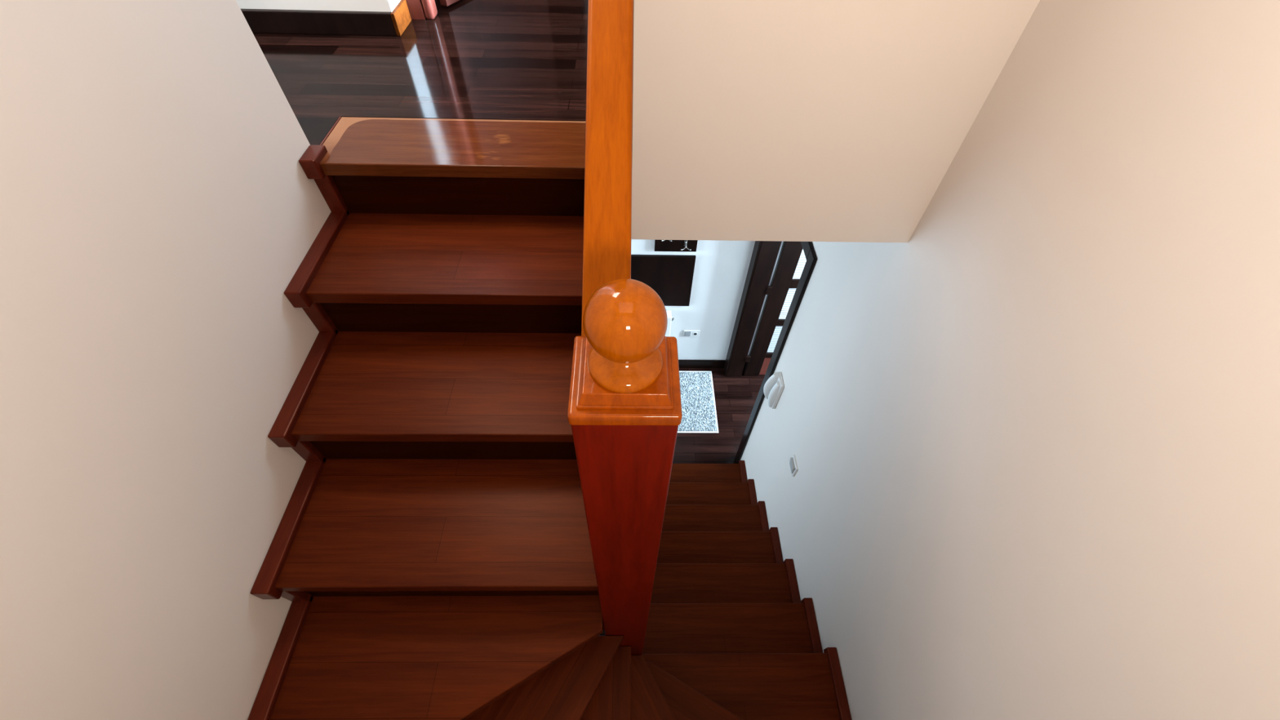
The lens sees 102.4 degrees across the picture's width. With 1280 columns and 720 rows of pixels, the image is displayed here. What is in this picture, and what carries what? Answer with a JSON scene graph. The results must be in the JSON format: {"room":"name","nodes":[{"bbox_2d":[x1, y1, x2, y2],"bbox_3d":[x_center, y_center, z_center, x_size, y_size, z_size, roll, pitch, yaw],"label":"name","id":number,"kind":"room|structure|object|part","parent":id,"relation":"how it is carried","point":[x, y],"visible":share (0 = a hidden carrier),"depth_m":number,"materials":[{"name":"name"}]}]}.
{"room":"home staircase","nodes":[
{"label":"home staircase","id":0,"kind":"room"},
{"bbox_2d":[0,0,331,719],"bbox_3d":[-0.970,0.305,0.917,0.140,5.306,2.018,0,52,-1],"label":"wall","id":1,"kind":"structure","parent":0,"point":[159,209],"depth_m":0.93,"materials":[{"name":"white paint"}]},
{"bbox_2d":[235,0,400,12],"bbox_3d":[-1.738,-2.038,0.942,1.738,2.506,0.133,0,52,-1],"label":"wall","id":2,"kind":"structure","parent":0,"point":[388,6],"depth_m":1.84,"materials":[{"name":"white paint"}]},
{"bbox_2d":[240,8,396,35],"bbox_3d":[-1.764,-1.231,1.856,1.738,0.072,0.022,0,52,-1],"label":"baseboard","id":3,"kind":"structure","parent":2,"relation":"attached to","point":[260,20],"depth_m":1.86,"materials":[{"name":"brown wood"}]},
{"bbox_2d":[390,0,411,35],"bbox_3d":[-0.889,-1.276,1.915,0.014,0.072,0.153,0,52,-1],"label":"trim","id":4,"kind":"structure","parent":2,"relation":"attached to","point":[400,15],"depth_m":1.90,"materials":[{"name":"brown wood"}]},
{"bbox_2d":[405,0,459,19],"bbox_3d":[-0.669,-2.251,1.416,0.118,2.066,0.866,20,54,14],"label":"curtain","id":5,"kind":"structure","parent":2,"relation":"in","point":[418,9],"depth_m":1.97,"materials":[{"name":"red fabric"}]},
{"bbox_3d":[-0.842,-1.978,1.199,0.065,2.066,0.070,0,52,-1],"label":"casing","id":6,"kind":"part","parent":5,"relation":"part of","materials":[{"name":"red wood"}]},
{"bbox_2d":[253,0,588,145],"bbox_3d":[-0.767,-1.723,2.450,3.750,0.220,3.062,0,52,-1],"label":"floor","id":7,"kind":"structure","parent":0,"point":[494,60],"depth_m":1.75,"materials":[{"name":"brown wood"}]},
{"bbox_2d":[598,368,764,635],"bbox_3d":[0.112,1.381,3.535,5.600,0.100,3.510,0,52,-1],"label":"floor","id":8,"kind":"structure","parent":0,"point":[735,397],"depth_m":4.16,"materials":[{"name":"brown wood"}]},
{"bbox_2d":[247,116,851,719],"bbox_3d":[-0.065,0.885,2.068,1.727,2.818,2.294,0,52,-1],"label":"staircase","id":9,"kind":"structure","parent":8,"relation":"on","point":[430,549],"depth_m":1.39,"materials":[{"name":"brown wood"}]},
{"bbox_2d":[567,0,682,654],"bbox_3d":[-0.034,0.060,1.367,0.121,2.835,1.018,0,52,-1],"label":"banister","id":10,"kind":"object","parent":9,"relation":"attached to","point":[624,415],"visible":1,"depth_m":0.65,"materials":[{"name":"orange wood"}]},
{"bbox_3d":[-0.040,-0.482,0.708,0.063,0.557,0.850,0,52,-1],"label":"handrail","id":11,"kind":"part","parent":10,"relation":"part of","materials":[{"name":"orange wood"}]},
{"bbox_3d":[-0.041,-0.859,0.961,0.064,1.067,0.063,0,52,-1],"label":"post","id":12,"kind":"part","parent":10,"relation":"part of","materials":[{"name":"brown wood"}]},
{"bbox_2d":[677,370,718,433],"bbox_3d":[0.274,0.333,4.273,0.702,0.026,0.612,0,52,-1],"label":"doormat","id":13,"kind":"object","parent":8,"relation":"on","point":[696,388],"visible":0.41,"depth_m":4.25,"materials":[{"name":"white fabric"}]},
{"bbox_2d":[631,239,806,359],"bbox_3d":[0.178,-0.779,3.517,5.500,2.580,0.120,0,52,-1],"label":"wall","id":14,"kind":"structure","parent":0,"point":[721,268],"depth_m":3.82,"materials":[{"name":"white paint"}]},
{"bbox_2d":[631,254,695,306],"bbox_3d":[0.154,-0.561,3.682,0.440,0.478,0.022,0,52,-1],"label":"wall panel","id":15,"kind":"object","parent":14,"relation":"attached to","point":[670,276],"visible":0.71,"depth_m":3.61,"materials":[{"name":"brown wood"}]},
{"bbox_2d":[665,310,673,336],"bbox_3d":[-0.074,-0.190,4.098,0.652,0.555,0.095,0,52,-1],"label":"radiator","id":16,"kind":"object","parent":14,"relation":"attached to","point":[669,317],"visible":0.06,"depth_m":3.91,"materials":[{"name":"white metal"}]},
{"bbox_2d":[654,240,697,251],"bbox_3d":[0.240,-0.793,3.342,0.281,0.257,0.073,0,52,-1],"label":"coat rack","id":17,"kind":"object","parent":14,"relation":"attached to","point":[660,245],"visible":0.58,"depth_m":3.41,"materials":[{"name":"brown wood"}]},
{"bbox_2d":[683,329,700,336],"bbox_3d":[0.416,-0.213,4.141,0.132,0.073,0.014,0,52,-1],"label":"wall socket","id":18,"kind":"object","parent":14,"relation":"attached to","point":[686,332],"visible":1,"depth_m":4.13,"materials":[{"name":"white plastic"}]},
{"bbox_2d":[678,360,725,368],"bbox_3d":[-0.923,0.024,4.429,3.352,0.105,0.014,0,52,-1],"label":"baseboard","id":19,"kind":"structure","parent":14,"relation":"attached to","point":[682,363],"depth_m":4.45,"materials":[{"name":"brown wood"}]},
{"bbox_2d":[724,240,817,463],"bbox_3d":[1.225,-0.193,3.429,0.931,2.046,0.929,0,52,-1],"label":"door","id":20,"kind":"structure","parent":14,"relation":"in","point":[760,361],"depth_m":3.63,"materials":[{"name":"brown wood"}]},
{"bbox_3d":[1.285,0.048,4.371,0.506,0.248,0.010,0,52,-1],"label":"panel","id":21,"kind":"part","parent":20,"relation":"part of","materials":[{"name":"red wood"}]},
{"bbox_3d":[1.293,-0.165,4.096,0.506,0.337,0.004,0,52,-1],"label":"glass pane","id":22,"kind":"part","parent":20,"relation":"part of","materials":[{"name":"white glass"}]},
{"bbox_3d":[1.302,-0.412,3.778,0.506,0.333,0.004,0,52,-1],"label":"glass pane","id":23,"kind":"part","parent":20,"relation":"part of","materials":[{"name":"white glass"}]},
{"bbox_3d":[1.311,-0.666,3.451,0.506,0.333,0.004,0,52,-1],"label":"glass pane","id":24,"kind":"part","parent":20,"relation":"part of","materials":[{"name":"white glass"}]},
{"bbox_3d":[0.791,-0.791,2.631,0.018,0.072,0.758,0,52,-1],"label":"head casing","id":25,"kind":"part","parent":20,"relation":"part of","materials":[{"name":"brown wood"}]},
{"bbox_2d":[631,0,1039,242],"bbox_3d":[0.409,-1.245,0.526,0.881,2.726,0.120,0,52,-1],"label":"wall","id":26,"kind":"structure","parent":0,"point":[753,120],"depth_m":1.25,"materials":[{"name":"white paint"}]},
{"bbox_2d":[740,0,1279,719],"bbox_3d":[0.881,-0.224,1.379,0.115,5.306,3.390,0,52,-1],"label":"wall","id":27,"kind":"structure","parent":0,"point":[1033,434],"depth_m":0.99,"materials":[{"name":"white paint"}]},
{"bbox_2d":[763,371,784,408],"bbox_3d":[0.748,0.188,2.943,0.076,0.277,0.105,0,52,-1],"label":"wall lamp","id":28,"kind":"object","parent":27,"relation":"attached to","point":[774,386],"visible":1,"depth_m":2.88,"materials":[{"name":"white plastic"}]},
{"bbox_3d":[0.775,0.174,2.925,0.022,0.230,0.105,0,52,-1],"label":"plate","id":29,"kind":"part","parent":28,"relation":"part of","materials":[{"name":"white plastic"}]},
{"bbox_2d":[789,454,797,476],"bbox_3d":[0.779,0.540,2.632,0.022,0.084,0.084,0,52,-1],"label":"light switch","id":30,"kind":"object","parent":27,"relation":"attached to","point":[793,463],"visible":1,"depth_m":2.61,"materials":[{"name":"white plastic"}]}
]}

